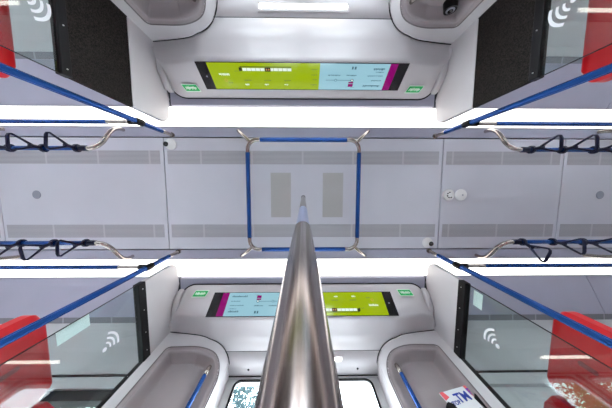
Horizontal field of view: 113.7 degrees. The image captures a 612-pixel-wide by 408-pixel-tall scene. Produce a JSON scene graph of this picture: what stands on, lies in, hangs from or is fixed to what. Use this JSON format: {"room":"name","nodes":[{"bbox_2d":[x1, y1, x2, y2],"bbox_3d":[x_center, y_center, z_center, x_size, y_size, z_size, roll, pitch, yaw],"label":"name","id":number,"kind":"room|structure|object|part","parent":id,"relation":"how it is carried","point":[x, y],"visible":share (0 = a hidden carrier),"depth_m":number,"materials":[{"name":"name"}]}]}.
{"room":"train carriage","nodes":[
{"label":"train carriage","id":0,"kind":"room"},
{"bbox_2d":[0,91,611,290],"bbox_3d":[-0.022,-0.081,1.759,6.800,0.080,3.060,0,-85,-1],"label":"ceiling","id":1,"kind":"structure","parent":0,"point":[136,195],"depth_m":1.75,"materials":[{"name":"grey"}]},
{"bbox_3d":[-3.027,-0.082,1.724,0.782,0.025,0.964,0,-85,-1],"label":"panel","id":2,"kind":"part","parent":1,"relation":"part of","materials":[{"name":"paint"}]},
{"bbox_2d":[32,190,40,198],"bbox_3d":[-2.317,-0.080,1.719,0.072,0.006,0.072,0,-85,-1],"label":"ceiling disc","id":3,"kind":"object","parent":1,"relation":"attached to","point":[36,194],"visible":1,"depth_m":1.72,"materials":[{"name":"grey"}]},
{"bbox_2d":[0,127,124,150],"bbox_3d":[-2.026,-0.501,1.515,1.228,0.353,0.246,0,-85,-1],"label":"rail","id":4,"kind":"object","parent":1,"relation":"attached to","point":[110,131],"visible":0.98,"depth_m":1.37,"materials":[{"name":"blue"}]},
{"bbox_2d":[0,144,14,151],"bbox_3d":[-2.018,-0.364,1.290,0.031,0.212,0.111,0,-85,-1],"label":"grip","id":5,"kind":"object","parent":4,"relation":"attached to","point":[3,146],"visible":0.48,"depth_m":1.35,"materials":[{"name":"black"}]},
{"bbox_2d":[5,133,49,151],"bbox_3d":[-1.793,-0.383,1.292,0.032,0.212,0.112,0,-85,-1],"label":"grip","id":6,"kind":"object","parent":4,"relation":"attached to","point":[7,135],"visible":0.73,"depth_m":1.25,"materials":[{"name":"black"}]},
{"bbox_3d":[-1.788,-0.380,1.249,0.023,0.126,0.112,0,-85,-1],"label":"grip handle","id":7,"kind":"part","parent":6,"relation":"part of","materials":[{"name":"black"}]},
{"bbox_2d":[43,132,80,151],"bbox_3d":[-1.568,-0.391,1.293,0.032,0.212,0.111,0,-85,-1],"label":"grip","id":8,"kind":"object","parent":4,"relation":"attached to","point":[45,138],"visible":0.8,"depth_m":1.25,"materials":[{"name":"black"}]},
{"bbox_3d":[-1.563,-0.388,1.251,0.023,0.128,0.111,0,-85,-1],"label":"grip handle","id":9,"kind":"part","parent":8,"relation":"part of","materials":[{"name":"black"}]},
{"bbox_2d":[0,240,133,259],"bbox_3d":[-2.027,0.369,1.589,1.228,0.353,0.246,0,-85,-1],"label":"rail","id":10,"kind":"object","parent":1,"relation":"attached to","point":[111,248],"visible":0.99,"depth_m":1.42,"materials":[{"name":"blue"}]},
{"bbox_2d":[0,239,26,254],"bbox_3d":[-2.019,0.302,1.347,0.031,0.213,0.111,0,-85,-1],"label":"grip","id":11,"kind":"object","parent":10,"relation":"attached to","point":[17,243],"visible":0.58,"depth_m":1.36,"materials":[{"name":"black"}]},
{"bbox_3d":[-2.014,0.306,1.305,0.023,0.129,0.111,0,-85,-1],"label":"grip handle","id":12,"kind":"part","parent":11,"relation":"part of","materials":[{"name":"black"}]},
{"bbox_2d":[18,239,57,260],"bbox_3d":[-1.794,0.302,1.349,0.031,0.213,0.111,0,-85,-1],"label":"grip","id":13,"kind":"object","parent":10,"relation":"attached to","point":[41,246],"visible":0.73,"depth_m":1.31,"materials":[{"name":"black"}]},
{"bbox_3d":[-1.789,0.306,1.308,0.023,0.129,0.111,0,-85,-1],"label":"grip handle","id":14,"kind":"part","parent":13,"relation":"part of","materials":[{"name":"blue"}]},
{"bbox_2d":[55,239,88,256],"bbox_3d":[-1.569,0.275,1.350,0.032,0.212,0.112,0,-85,-1],"label":"grip","id":15,"kind":"object","parent":10,"relation":"attached to","point":[82,243],"visible":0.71,"depth_m":1.31,"materials":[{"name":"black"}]},
{"bbox_3d":[-1.564,0.278,1.308,0.023,0.127,0.111,0,-85,-1],"label":"grip handle","id":16,"kind":"part","parent":15,"relation":"part of","materials":[{"name":"blue"}]},
{"bbox_2d":[0,150,159,163],"bbox_3d":[-1.924,-0.398,1.700,1.355,0.005,0.114,0,-85,-1],"label":"ceiling vent","id":17,"kind":"object","parent":1,"relation":"in","point":[19,156],"depth_m":1.70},
{"bbox_3d":[-1.922,-0.082,1.738,1.412,0.025,0.964,0,-85,-1],"label":"panel","id":18,"kind":"part","parent":1,"relation":"part of","materials":[{"name":"paint"}]},
{"bbox_2d":[7,225,164,237],"bbox_3d":[-1.925,0.237,1.754,1.355,0.005,0.114,0,-85,-1],"label":"ceiling vent","id":19,"kind":"object","parent":1,"relation":"in","point":[13,231],"depth_m":1.75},
{"bbox_2d":[163,138,176,149],"bbox_3d":[-1.146,-0.505,1.683,0.094,0.032,0.094,-42,-86,3],"label":"ceiling camera","id":20,"kind":"object","parent":1,"relation":"attached to","point":[170,144],"visible":1,"depth_m":1.69,"materials":[{"name":"white"}]},
{"bbox_2d":[271,173,290,216],"bbox_3d":[-0.219,-0.077,1.746,0.174,0.006,0.387,0,-85,-1],"label":"ceiling vent","id":21,"kind":"object","parent":1,"relation":"in","point":[280,182],"depth_m":1.74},
{"bbox_3d":[-0.023,0.795,1.821,2.180,0.055,0.283,0,-85,-1],"label":"panel","id":22,"kind":"part","parent":1,"relation":"part of","materials":[{"name":"paint"}]},
{"bbox_3d":[-0.021,-0.956,1.672,2.180,0.055,0.283,0,-85,-1],"label":"panel","id":23,"kind":"part","parent":1,"relation":"part of","materials":[{"name":"paint"}]},
{"bbox_2d":[171,224,434,236],"bbox_3d":[-0.015,0.237,1.778,2.335,0.005,0.114,0,-85,-1],"label":"ceiling vent","id":24,"kind":"object","parent":1,"relation":"in","point":[177,230],"depth_m":1.77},
{"bbox_2d":[167,151,438,164],"bbox_3d":[-0.014,-0.398,1.724,2.335,0.005,0.114,0,-85,-1],"label":"ceiling vent","id":25,"kind":"object","parent":1,"relation":"in","point":[173,157],"depth_m":1.72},
{"bbox_2d":[237,129,369,256],"bbox_3d":[-0.021,-0.071,1.642,1.130,0.218,1.110,0,-85,-1],"label":"rail","id":26,"kind":"object","parent":1,"relation":"attached to","point":[261,139],"visible":1,"depth_m":1.54,"materials":[{"name":"blue"}]},
{"bbox_3d":[-0.499,-0.545,1.600,0.224,0.211,0.027,43,-87,-4],"label":"ceiling arm","id":27,"kind":"part","parent":26,"relation":"part of","materials":[{"name":"silver metal"}]},
{"bbox_3d":[-0.500,0.402,1.680,0.224,0.211,0.027,-43,-86,3],"label":"ceiling arm","id":28,"kind":"part","parent":26,"relation":"part of","materials":[{"name":"silver metal"}]},
{"bbox_3d":[0.458,0.402,1.692,0.224,0.211,0.027,43,-87,-4],"label":"ceiling arm","id":29,"kind":"part","parent":26,"relation":"part of","materials":[{"name":"silver metal"}]},
{"bbox_3d":[0.459,-0.545,1.612,0.224,0.211,0.027,-43,-86,3],"label":"ceiling arm","id":30,"kind":"part","parent":26,"relation":"part of","materials":[{"name":"silver metal"}]},
{"bbox_3d":[-0.012,-0.082,1.762,2.392,0.025,0.964,0,-85,-1],"label":"panel","id":31,"kind":"part","parent":1,"relation":"part of","materials":[{"name":"paint"}]},
{"bbox_2d":[0,105,611,128],"bbox_3d":[-0.021,-0.732,1.696,6.800,0.016,0.166,0,-85,-1],"label":"ceiling light strip","id":32,"kind":"object","parent":1,"relation":"attached to","point":[179,116],"visible":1,"depth_m":1.69,"materials":[{"name":"white"}]},
{"bbox_2d":[0,257,611,277],"bbox_3d":[-0.022,0.571,1.807,6.800,0.016,0.166,0,-85,-1],"label":"ceiling light strip","id":33,"kind":"object","parent":1,"relation":"attached to","point":[263,267],"visible":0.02,"depth_m":1.80,"materials":[{"name":"white"}]},
{"bbox_2d":[323,173,342,216],"bbox_3d":[0.235,-0.077,1.752,0.177,0.006,0.387,0,-85,-1],"label":"ceiling vent","id":34,"kind":"object","parent":1,"relation":"in","point":[332,182],"depth_m":1.75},
{"bbox_2d":[422,237,433,247],"bbox_3d":[1.091,0.347,1.784,0.096,0.032,0.094,0,-85,-1],"label":"ceiling camera","id":35,"kind":"object","parent":1,"relation":"attached to","point":[427,242],"visible":1,"depth_m":1.78,"materials":[{"name":"white"}]},
{"bbox_2d":[442,189,453,200],"bbox_3d":[1.253,-0.079,1.750,0.100,0.030,0.100,0,-85,-1],"label":"smoke detector","id":36,"kind":"object","parent":1,"relation":"attached to","point":[448,194],"visible":1,"depth_m":1.75,"materials":[{"name":"white"}]},
{"bbox_2d":[455,189,466,200],"bbox_3d":[1.363,-0.079,1.752,0.100,0.030,0.100,0,-85,-1],"label":"smoke detector","id":37,"kind":"object","parent":1,"relation":"attached to","point":[460,194],"visible":1,"depth_m":1.75,"materials":[{"name":"white"}]},
{"bbox_2d":[442,224,552,236],"bbox_3d":[1.720,0.237,1.799,1.005,0.005,0.114,0,-85,-1],"label":"ceiling vent","id":38,"kind":"object","parent":1,"relation":"in","point":[448,230],"depth_m":1.80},
{"bbox_3d":[1.723,-0.082,1.784,1.062,0.025,0.964,0,-85,-1],"label":"panel","id":39,"kind":"part","parent":1,"relation":"part of","materials":[{"name":"paint"}]},
{"bbox_2d":[446,151,560,164],"bbox_3d":[1.721,-0.398,1.745,1.005,0.005,0.114,0,-85,-1],"label":"ceiling vent","id":40,"kind":"object","parent":1,"relation":"in","point":[452,157],"depth_m":1.74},
{"bbox_2d":[475,239,611,258],"bbox_3d":[2.037,0.369,1.640,1.228,0.353,0.246,0,-85,-1],"label":"rail","id":41,"kind":"object","parent":1,"relation":"attached to","point":[497,247],"visible":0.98,"depth_m":1.47,"materials":[{"name":"blue"}]},
{"bbox_2d":[519,238,551,262],"bbox_3d":[1.587,0.321,1.394,0.031,0.211,0.126,0,-85,-1],"label":"grip","id":42,"kind":"object","parent":41,"relation":"attached to","point":[531,247],"visible":0.79,"depth_m":1.37,"materials":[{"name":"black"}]},
{"bbox_3d":[1.583,0.334,1.355,0.023,0.132,0.107,0,-85,-1],"label":"grip handle","id":43,"kind":"part","parent":42,"relation":"part of","materials":[{"name":"blue"}]},
{"bbox_2d":[547,238,586,254],"bbox_3d":[1.812,0.273,1.392,0.032,0.212,0.111,0,-85,-1],"label":"grip","id":44,"kind":"object","parent":41,"relation":"attached to","point":[564,243],"visible":0.84,"depth_m":1.35,"materials":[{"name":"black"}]},
{"bbox_3d":[1.808,0.276,1.350,0.023,0.128,0.111,0,-85,-1],"label":"grip handle","id":45,"kind":"part","parent":44,"relation":"part of","materials":[{"name":"blue"}]},
{"bbox_2d":[579,238,611,252],"bbox_3d":[2.037,0.271,1.394,0.032,0.212,0.111,0,-85,-1],"label":"grip","id":46,"kind":"object","parent":41,"relation":"attached to","point":[595,243],"visible":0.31,"depth_m":1.39,"materials":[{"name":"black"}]},
{"bbox_3d":[2.033,0.274,1.352,0.023,0.128,0.111,0,-85,-1],"label":"grip handle","id":47,"kind":"part","parent":46,"relation":"part of","materials":[{"name":"blue"}]},
{"bbox_2d":[484,129,611,151],"bbox_3d":[2.038,-0.501,1.566,1.228,0.353,0.246,0,-85,-1],"label":"rail","id":48,"kind":"object","parent":1,"relation":"attached to","point":[498,133],"visible":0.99,"depth_m":1.41,"materials":[{"name":"blue"}]},
{"bbox_2d":[526,135,563,153],"bbox_3d":[1.587,-0.387,1.333,0.032,0.212,0.112,0,-85,-1],"label":"grip","id":49,"kind":"object","parent":48,"relation":"attached to","point":[561,138],"visible":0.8,"depth_m":1.29,"materials":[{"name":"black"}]},
{"bbox_3d":[1.584,-0.383,1.291,0.023,0.127,0.111,0,-85,-1],"label":"grip handle","id":50,"kind":"part","parent":49,"relation":"part of","materials":[{"name":"blue"}]},
{"bbox_2d":[557,134,599,153],"bbox_3d":[1.812,-0.390,1.335,0.032,0.212,0.111,0,-85,-1],"label":"grip","id":51,"kind":"object","parent":48,"relation":"attached to","point":[597,138],"visible":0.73,"depth_m":1.29,"materials":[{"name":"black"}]},
{"bbox_3d":[1.809,-0.387,1.293,0.023,0.128,0.111,0,-85,-1],"label":"grip handle","id":52,"kind":"part","parent":51,"relation":"part of","materials":[{"name":"blue"}]},
{"bbox_2d":[588,145,611,153],"bbox_3d":[2.037,-0.366,1.341,0.031,0.212,0.111,0,-85,-1],"label":"grip","id":53,"kind":"object","parent":48,"relation":"attached to","point":[608,148],"visible":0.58,"depth_m":1.37,"materials":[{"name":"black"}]},
{"bbox_3d":[2.818,-0.082,1.797,1.112,0.025,0.964,0,-85,-1],"label":"panel","id":54,"kind":"part","parent":1,"relation":"part of","materials":[{"name":"paint"}]},
{"bbox_2d":[559,224,611,236],"bbox_3d":[2.815,0.237,1.813,1.055,0.005,0.114,0,-85,-1],"label":"ceiling vent","id":55,"kind":"object","parent":1,"relation":"in","point":[565,230],"depth_m":1.81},
{"bbox_2d":[567,152,611,164],"bbox_3d":[2.816,-0.398,1.759,1.055,0.005,0.114,0,-85,-1],"label":"ceiling vent","id":56,"kind":"object","parent":1,"relation":"in","point":[573,158],"depth_m":1.75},
{"bbox_2d":[596,191,603,198],"bbox_3d":[2.618,-0.080,1.780,0.072,0.006,0.072,0,-85,-1],"label":"ceiling disc","id":57,"kind":"object","parent":1,"relation":"attached to","point":[600,194],"visible":1,"depth_m":1.78,"materials":[{"name":"grey"}]},
{"bbox_2d":[0,275,611,407],"bbox_3d":[-0.009,1.111,0.759,6.800,2.225,0.733,0,-85,-1],"label":"wall","id":58,"kind":"structure","parent":0,"point":[517,371],"depth_m":1.67,"materials":[{"name":"paint"}]},
{"bbox_2d":[0,317,134,323],"bbox_3d":[-2.284,0.971,1.674,2.275,0.023,0.052,0,-85,-1],"label":"air vent","id":59,"kind":"object","parent":58,"relation":"in","point":[61,320],"depth_m":1.67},
{"bbox_3d":[-2.282,1.135,1.574,2.275,0.250,0.262,0,-85,-1],"label":"sloping panel","id":60,"kind":"part","parent":58,"relation":"part of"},
{"bbox_2d":[38,390,111,407],"bbox_3d":[-2.182,1.363,0.942,1.860,0.900,0.055,0,-85,-1],"label":"window","id":61,"kind":"structure","parent":58,"relation":"in","point":[61,398],"depth_m":1.34,"materials":[{"name":"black glass"}]},
{"bbox_3d":[-2.280,1.290,1.417,2.275,0.061,0.060,0,-85,-1],"label":"rail moulding","id":62,"kind":"part","parent":58,"relation":"part of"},
{"bbox_3d":[-2.284,0.807,1.737,2.275,0.169,0.298,0,-85,-1],"label":"cove panel","id":63,"kind":"part","parent":58,"relation":"part of","materials":[{"name":"paint"}]},
{"bbox_2d":[218,378,260,407],"bbox_3d":[-0.307,1.489,0.641,0.597,1.913,0.050,0,-85,-1],"label":"door","id":64,"kind":"structure","parent":58,"relation":"in","point":[232,384],"depth_m":1.53,"materials":[{"name":"silver metal"}]},
{"bbox_2d":[228,376,377,385],"bbox_3d":[-0.008,1.498,0.649,1.250,1.940,0.080,0,-85,-1],"label":"trim","id":65,"kind":"structure","parent":58,"relation":"attached to","point":[338,376],"depth_m":1.60,"materials":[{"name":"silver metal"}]},
{"bbox_2d":[101,283,504,407],"bbox_3d":[-0.009,1.148,0.733,2.197,2.167,0.714,0,-85,-1],"label":"door","id":66,"kind":"structure","parent":58,"relation":"in","point":[373,382],"depth_m":1.55,"materials":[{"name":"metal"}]},
{"bbox_3d":[-0.790,1.233,0.655,0.620,2.016,0.225,35,-86,-3],"label":"door pillar panel","id":67,"kind":"part","parent":66,"relation":"part of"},
{"bbox_2d":[117,347,218,407],"bbox_3d":[-0.816,1.180,0.875,0.429,1.238,0.133,12,-85,-2],"label":"tray","id":68,"kind":"object","parent":66,"relation":"on","point":[178,377],"depth_m":1.32,"materials":[{"name":"plastic"}]},
{"bbox_3d":[-0.679,1.198,0.874,0.027,0.955,0.027,0,-85,-1],"label":"grab handle","id":69,"kind":"part","parent":66,"relation":"part of","materials":[{"name":"blue"}]},
{"bbox_2d":[192,290,208,296],"bbox_3d":[-0.897,0.763,1.701,0.128,0.058,0.032,0,-85,-1],"label":"sticker","id":70,"kind":"object","parent":66,"relation":"attached to","point":[198,293],"visible":1,"depth_m":1.70,"materials":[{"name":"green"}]},
{"bbox_3d":[-0.688,1.168,1.401,0.028,0.101,0.055,16,-86,-2],"label":"handle","id":71,"kind":"part","parent":66,"relation":"part of","materials":[{"name":"silver metal"}]},
{"bbox_3d":[-0.021,1.041,1.687,2.184,0.247,0.660,0,-85,-1],"label":"overhead door panel","id":72,"kind":"part","parent":66,"relation":"part of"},
{"bbox_2d":[206,291,398,316],"bbox_3d":[-0.025,0.815,1.637,1.505,0.177,0.104,0,-85,-1],"label":"screen","id":73,"kind":"object","parent":66,"relation":"attached to","point":[223,304],"visible":0.84,"depth_m":1.63,"materials":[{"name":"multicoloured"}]},
{"bbox_2d":[264,355,342,362],"bbox_3d":[-0.020,1.238,1.595,0.626,0.010,0.062,0,-85,-1],"label":"lamp","id":74,"kind":"object","parent":66,"relation":"attached to","point":[338,358],"visible":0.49,"depth_m":1.59,"materials":[{"name":"white"}]},
{"bbox_3d":[0.653,1.168,1.418,0.028,0.101,0.055,-16,-85,1],"label":"handle","id":75,"kind":"part","parent":66,"relation":"part of","materials":[{"name":"silver metal"}]},
{"bbox_2d":[396,289,413,295],"bbox_3d":[0.855,0.763,1.723,0.128,0.058,0.032,0,-85,-1],"label":"sticker","id":76,"kind":"object","parent":66,"relation":"attached to","point":[403,292],"visible":1,"depth_m":1.72,"materials":[{"name":"green"}]},
{"bbox_3d":[0.657,1.198,0.890,0.027,0.955,0.027,0,-85,-1],"label":"grab handle","id":77,"kind":"part","parent":66,"relation":"part of","materials":[{"name":"blue"}]},
{"bbox_2d":[387,345,489,407],"bbox_3d":[0.794,1.180,0.895,0.429,1.238,0.133,-12,-85,0],"label":"panel","id":78,"kind":"object","parent":66,"relation":"on","point":[416,374],"depth_m":1.35,"materials":[{"name":"plastic"}]},
{"bbox_3d":[0.773,1.233,0.674,0.620,2.016,0.225,-35,-86,2],"label":"door pillar panel","id":79,"kind":"part","parent":66,"relation":"part of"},
{"bbox_2d":[439,385,486,407],"bbox_3d":[0.915,1.154,1.058,0.296,0.335,0.085,1,-85,-1],"label":"leaflet","id":80,"kind":"object","parent":66,"relation":"attached to","point":[460,397],"visible":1,"depth_m":1.14,"materials":[{"name":"white"}]},
{"bbox_3d":[1.838,0.807,1.788,1.471,0.169,0.298,0,-85,-1],"label":"cove panel","id":81,"kind":"part","parent":58,"relation":"part of","materials":[{"name":"paint"}]},
{"bbox_3d":[2.244,1.290,1.473,2.275,0.061,0.060,0,-85,-1],"label":"rail moulding","id":82,"kind":"part","parent":58,"relation":"part of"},
{"bbox_3d":[2.242,1.135,1.630,2.275,0.250,0.262,0,-85,-1],"label":"sloping panel","id":83,"kind":"part","parent":58,"relation":"part of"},
{"bbox_2d":[468,314,611,320],"bbox_3d":[2.241,0.971,1.730,2.275,0.023,0.052,0,-85,-1],"label":"air vent","id":84,"kind":"object","parent":58,"relation":"in","point":[471,317],"depth_m":1.72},
{"bbox_3d":[2.980,0.807,1.802,0.796,0.169,0.298,0,-85,-1],"label":"cove panel","id":85,"kind":"part","parent":58,"relation":"part of","materials":[{"name":"paint"}]},
{"bbox_2d":[0,0,611,108],"bbox_3d":[-0.007,-1.088,0.572,6.800,2.225,0.733,0,-85,-1],"label":"wall","id":86,"kind":"structure","parent":0,"point":[32,38],"depth_m":1.56,"materials":[{"name":"paint"}]},
{"bbox_3d":[-2.280,-1.254,1.371,2.275,0.250,0.262,0,-85,-1],"label":"sloping panel","id":87,"kind":"part","parent":86,"relation":"part of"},
{"bbox_2d":[15,52,53,58],"bbox_3d":[-2.281,-1.109,1.497,2.275,0.023,0.052,0,-85,-1],"label":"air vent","id":88,"kind":"object","parent":86,"relation":"in","point":[32,55],"depth_m":1.49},
{"bbox_3d":[-2.282,-0.958,1.587,2.275,0.169,0.298,0,-85,-1],"label":"cove panel","id":89,"kind":"part","parent":86,"relation":"part of","materials":[{"name":"paint"}]},
{"bbox_2d":[111,0,495,99],"bbox_3d":[-0.007,-1.114,0.541,2.197,2.167,0.702,0,-85,-1],"label":"door","id":90,"kind":"structure","parent":86,"relation":"in","point":[238,32],"depth_m":1.40,"materials":[{"name":"metal"}]},
{"bbox_3d":[-0.787,-1.192,0.449,0.620,2.016,0.225,-35,-86,2],"label":"door pillar panel","id":91,"kind":"part","parent":90,"relation":"part of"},
{"bbox_2d":[126,0,204,24],"bbox_3d":[-0.814,-1.177,0.675,0.429,1.238,0.133,-12,-85,0],"label":"recessed panel","id":92,"kind":"object","parent":90,"relation":"on","point":[151,12],"depth_m":1.26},
{"bbox_2d":[181,84,200,91],"bbox_3d":[-0.895,-0.906,1.559,0.128,0.058,0.032,0,-85,-1],"label":"sticker","id":93,"kind":"object","parent":90,"relation":"attached to","point":[188,87],"visible":1,"depth_m":1.56,"materials":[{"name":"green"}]},
{"bbox_2d":[194,61,409,90],"bbox_3d":[-0.024,-0.945,1.488,1.505,0.177,0.104,0,-85,-1],"label":"screen","id":94,"kind":"object","parent":90,"relation":"attached to","point":[215,75],"visible":1,"depth_m":1.48,"materials":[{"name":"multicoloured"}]},
{"bbox_2d":[258,1,348,12],"bbox_3d":[-0.017,-1.354,1.374,0.626,0.010,0.062,0,-85,-1],"label":"lamp","id":95,"kind":"object","parent":90,"relation":"attached to","point":[263,6],"visible":1,"depth_m":1.37,"materials":[{"name":"white"}]},
{"bbox_2d":[259,4,346,8],"bbox_3d":[-0.017,-1.355,1.377,0.606,0.005,0.033,0,-85,-1],"label":"diffuser","id":96,"kind":"object","parent":95,"relation":"attached to","point":[261,6],"depth_m":1.37,"materials":[{"name":"white"}]},
{"bbox_2d":[405,85,423,92],"bbox_3d":[0.856,-0.906,1.581,0.128,0.058,0.032,0,-85,-1],"label":"sticker","id":97,"kind":"object","parent":90,"relation":"attached to","point":[412,88],"visible":1,"depth_m":1.58,"materials":[{"name":"green"}]},
{"bbox_2d":[401,0,481,26],"bbox_3d":[0.797,-1.177,0.695,0.429,1.238,0.133,12,-85,-2],"label":"tray","id":98,"kind":"object","parent":90,"relation":"on","point":[415,13],"depth_m":1.28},
{"bbox_3d":[0.776,-1.192,0.468,0.620,2.016,0.225,35,-86,-3],"label":"door pillar panel","id":99,"kind":"part","parent":90,"relation":"part of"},
{"bbox_2d":[443,0,457,14],"bbox_3d":[0.899,-1.229,1.247,0.080,0.080,0.059,0,-85,-1],"label":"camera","id":100,"kind":"object","parent":90,"relation":"attached to","point":[449,6],"visible":1,"depth_m":1.23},
{"bbox_3d":[1.840,-0.958,1.638,1.471,0.169,0.298,0,-85,-1],"label":"cove panel","id":101,"kind":"part","parent":86,"relation":"part of","materials":[{"name":"paint"}]},
{"bbox_2d":[546,56,581,63],"bbox_3d":[2.243,-1.109,1.553,2.275,0.023,0.052,0,-85,-1],"label":"air vent","id":102,"kind":"object","parent":86,"relation":"in","point":[549,59],"depth_m":1.54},
{"bbox_3d":[2.245,-1.254,1.427,2.275,0.250,0.262,0,-85,-1],"label":"sloping panel","id":103,"kind":"part","parent":86,"relation":"part of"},
{"bbox_3d":[0.006,0.108,-0.472,6.800,0.060,3.060,0,-85,-1],"label":"floor","id":104,"kind":"structure","parent":0,"visible":0},
{"bbox_2d":[0,0,15,77],"bbox_3d":[-1.465,-0.658,0.149,0.554,1.345,0.410,0,-85,-1],"label":"seat","id":105,"kind":"object","parent":104,"relation":"on","point":[7,57],"visible":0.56,"depth_m":0.80,"materials":[{"name":"red plastic"}]},
{"bbox_2d":[0,315,51,407],"bbox_3d":[-1.467,0.756,0.269,0.554,1.345,0.410,0,-85,-1],"label":"seat","id":106,"kind":"object","parent":104,"relation":"on","point":[26,378],"visible":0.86,"depth_m":0.85,"materials":[{"name":"red plastic"}]},
{"bbox_2d":[31,401,53,407],"bbox_3d":[-1.467,1.179,0.305,0.554,1.345,0.392,0,-85,-1],"label":"seat","id":107,"kind":"object","parent":104,"relation":"on","point":[45,404],"visible":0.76,"depth_m":0.94,"materials":[{"name":"red plastic"}]},
{"bbox_2d":[0,62,174,137],"bbox_3d":[-1.115,-0.488,0.597,0.060,2.200,0.060,0,-85,-1],"label":"pole","id":108,"kind":"object","parent":104,"relation":"on","point":[4,68],"visible":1,"depth_m":0.95,"materials":[{"name":"blue"}]},
{"bbox_2d":[0,119,135,124],"bbox_3d":[-2.276,-0.552,1.330,2.281,0.035,0.035,0,-85,-1],"label":"handrail","id":109,"kind":"object","parent":108,"relation":"attached to","point":[12,121],"visible":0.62,"depth_m":1.33,"materials":[{"name":"blue"}]},
{"bbox_3d":[-1.238,-0.552,1.343,0.197,0.025,0.025,0,-85,-1],"label":"rail","id":110,"kind":"part","parent":109,"relation":"part of","materials":[{"name":"silver metal"}]},
{"bbox_2d":[0,0,178,407],"bbox_3d":[-1.114,0.014,0.622,0.043,2.164,2.800,0,-85,-1],"label":"wall","id":111,"kind":"structure","parent":104,"relation":"on","point":[97,47],"depth_m":1.19,"materials":[{"name":"grey plastic"}]},
{"bbox_3d":[-1.127,-1.028,1.436,0.030,0.364,0.780,0,-85,-1],"label":"head panel","id":112,"kind":"part","parent":111,"relation":"part of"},
{"bbox_3d":[-1.129,0.905,1.597,0.030,0.371,0.780,0,-85,-1],"label":"head panel","id":113,"kind":"part","parent":111,"relation":"part of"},
{"bbox_2d":[0,249,180,348],"bbox_3d":[-1.116,0.514,0.682,0.060,2.200,0.060,0,-85,-1],"label":"pole","id":114,"kind":"object","parent":104,"relation":"on","point":[33,326],"visible":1,"depth_m":0.95,"materials":[{"name":"blue"}]},
{"bbox_2d":[0,264,146,269],"bbox_3d":[-2.277,0.450,1.415,2.281,0.035,0.035,0,-85,-1],"label":"handrail","id":115,"kind":"object","parent":114,"relation":"attached to","point":[2,267],"visible":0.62,"depth_m":1.41,"materials":[{"name":"blue"}]},
{"bbox_3d":[-1.239,0.450,1.428,0.197,0.025,0.025,0,-85,-1],"label":"rail","id":116,"kind":"part","parent":115,"relation":"part of","materials":[{"name":"silver metal"}]},
{"bbox_2d":[254,195,343,407],"bbox_3d":[-0.010,0.036,0.655,0.090,2.200,0.090,0,-85,-1],"label":"pole","id":117,"kind":"object","parent":104,"relation":"on","point":[299,370],"visible":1,"depth_m":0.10,"materials":[{"name":"metal"}]},
{"bbox_2d":[426,0,611,407],"bbox_3d":[1.099,0.014,0.649,0.043,2.164,2.800,0,-85,-1],"label":"wall","id":118,"kind":"structure","parent":104,"relation":"on","point":[504,51],"depth_m":1.22,"materials":[{"name":"grey plastic"}]},
{"bbox_3d":[1.089,0.905,1.625,0.030,0.371,0.780,0,-85,-1],"label":"head panel","id":119,"kind":"part","parent":118,"relation":"part of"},
{"bbox_3d":[1.091,-1.028,1.456,0.030,0.379,0.780,0,-85,-1],"label":"head panel","id":120,"kind":"part","parent":118,"relation":"part of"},
{"bbox_2d":[426,248,611,348],"bbox_3d":[1.119,0.514,0.710,0.060,2.200,0.060,0,-85,-1],"label":"pole","id":121,"kind":"object","parent":104,"relation":"on","point":[579,327],"visible":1,"depth_m":0.95,"materials":[{"name":"blue"}]},
{"bbox_2d":[460,263,611,267],"bbox_3d":[2.252,0.450,1.472,2.260,0.035,0.035,0,-85,-1],"label":"handrail","id":122,"kind":"object","parent":121,"relation":"attached to","point":[527,265],"visible":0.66,"depth_m":1.46,"materials":[{"name":"blue"}]},
{"bbox_3d":[1.214,0.450,1.459,0.176,0.025,0.025,0,-85,-1],"label":"rail","id":123,"kind":"part","parent":122,"relation":"part of","materials":[{"name":"silver metal"}]},
{"bbox_2d":[432,63,611,138],"bbox_3d":[1.120,-0.488,0.625,0.060,2.200,0.060,0,-85,-1],"label":"pole","id":124,"kind":"object","parent":104,"relation":"on","point":[607,69],"visible":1,"depth_m":0.95,"materials":[{"name":"blue"}]},
{"bbox_2d":[472,121,611,125],"bbox_3d":[2.253,-0.552,1.386,2.260,0.035,0.035,0,-85,-1],"label":"handrail","id":125,"kind":"object","parent":124,"relation":"attached to","point":[498,123],"visible":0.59,"depth_m":1.37,"materials":[{"name":"blue"}]},
{"bbox_3d":[1.215,-0.552,1.373,0.176,0.025,0.025,0,-85,-1],"label":"rail","id":126,"kind":"part","parent":125,"relation":"part of","materials":[{"name":"silver metal"}]},
{"bbox_2d":[543,395,575,407],"bbox_3d":[1.459,1.179,0.342,0.554,1.345,0.392,0,-85,-1],"label":"seat","id":127,"kind":"object","parent":104,"relation":"on","point":[554,401],"visible":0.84,"depth_m":0.95,"materials":[{"name":"red plastic"}]},
{"bbox_2d":[547,311,611,407],"bbox_3d":[1.460,0.756,0.306,0.554,1.345,0.410,0,-85,-1],"label":"seat","id":128,"kind":"object","parent":104,"relation":"on","point":[583,381],"visible":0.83,"depth_m":0.86,"materials":[{"name":"red plastic"}]},
{"bbox_2d":[581,0,611,82],"bbox_3d":[1.461,-0.658,0.185,0.554,1.345,0.410,0,-85,-1],"label":"seat","id":129,"kind":"object","parent":104,"relation":"on","point":[598,33],"visible":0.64,"depth_m":0.81,"materials":[{"name":"red plastic"}]},
{"label":"outside","id":130,"kind":"structure","parent":0,"visible":0},
{"bbox_3d":[0.021,0.212,-1.688,120.000,0.100,120.000,0,-85,-1],"label":"ground","id":131,"kind":"structure","parent":130,"visible":0},
{"bbox_2d":[230,386,258,407],"bbox_3d":[-1.917,7.988,3.749,2.974,9.468,2.853,0,-85,-1],"label":"tree","id":132,"kind":"object","parent":131,"relation":"on","point":[239,403],"visible":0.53,"depth_m":7.21,"materials":[{"name":"green plant"}]}
]}

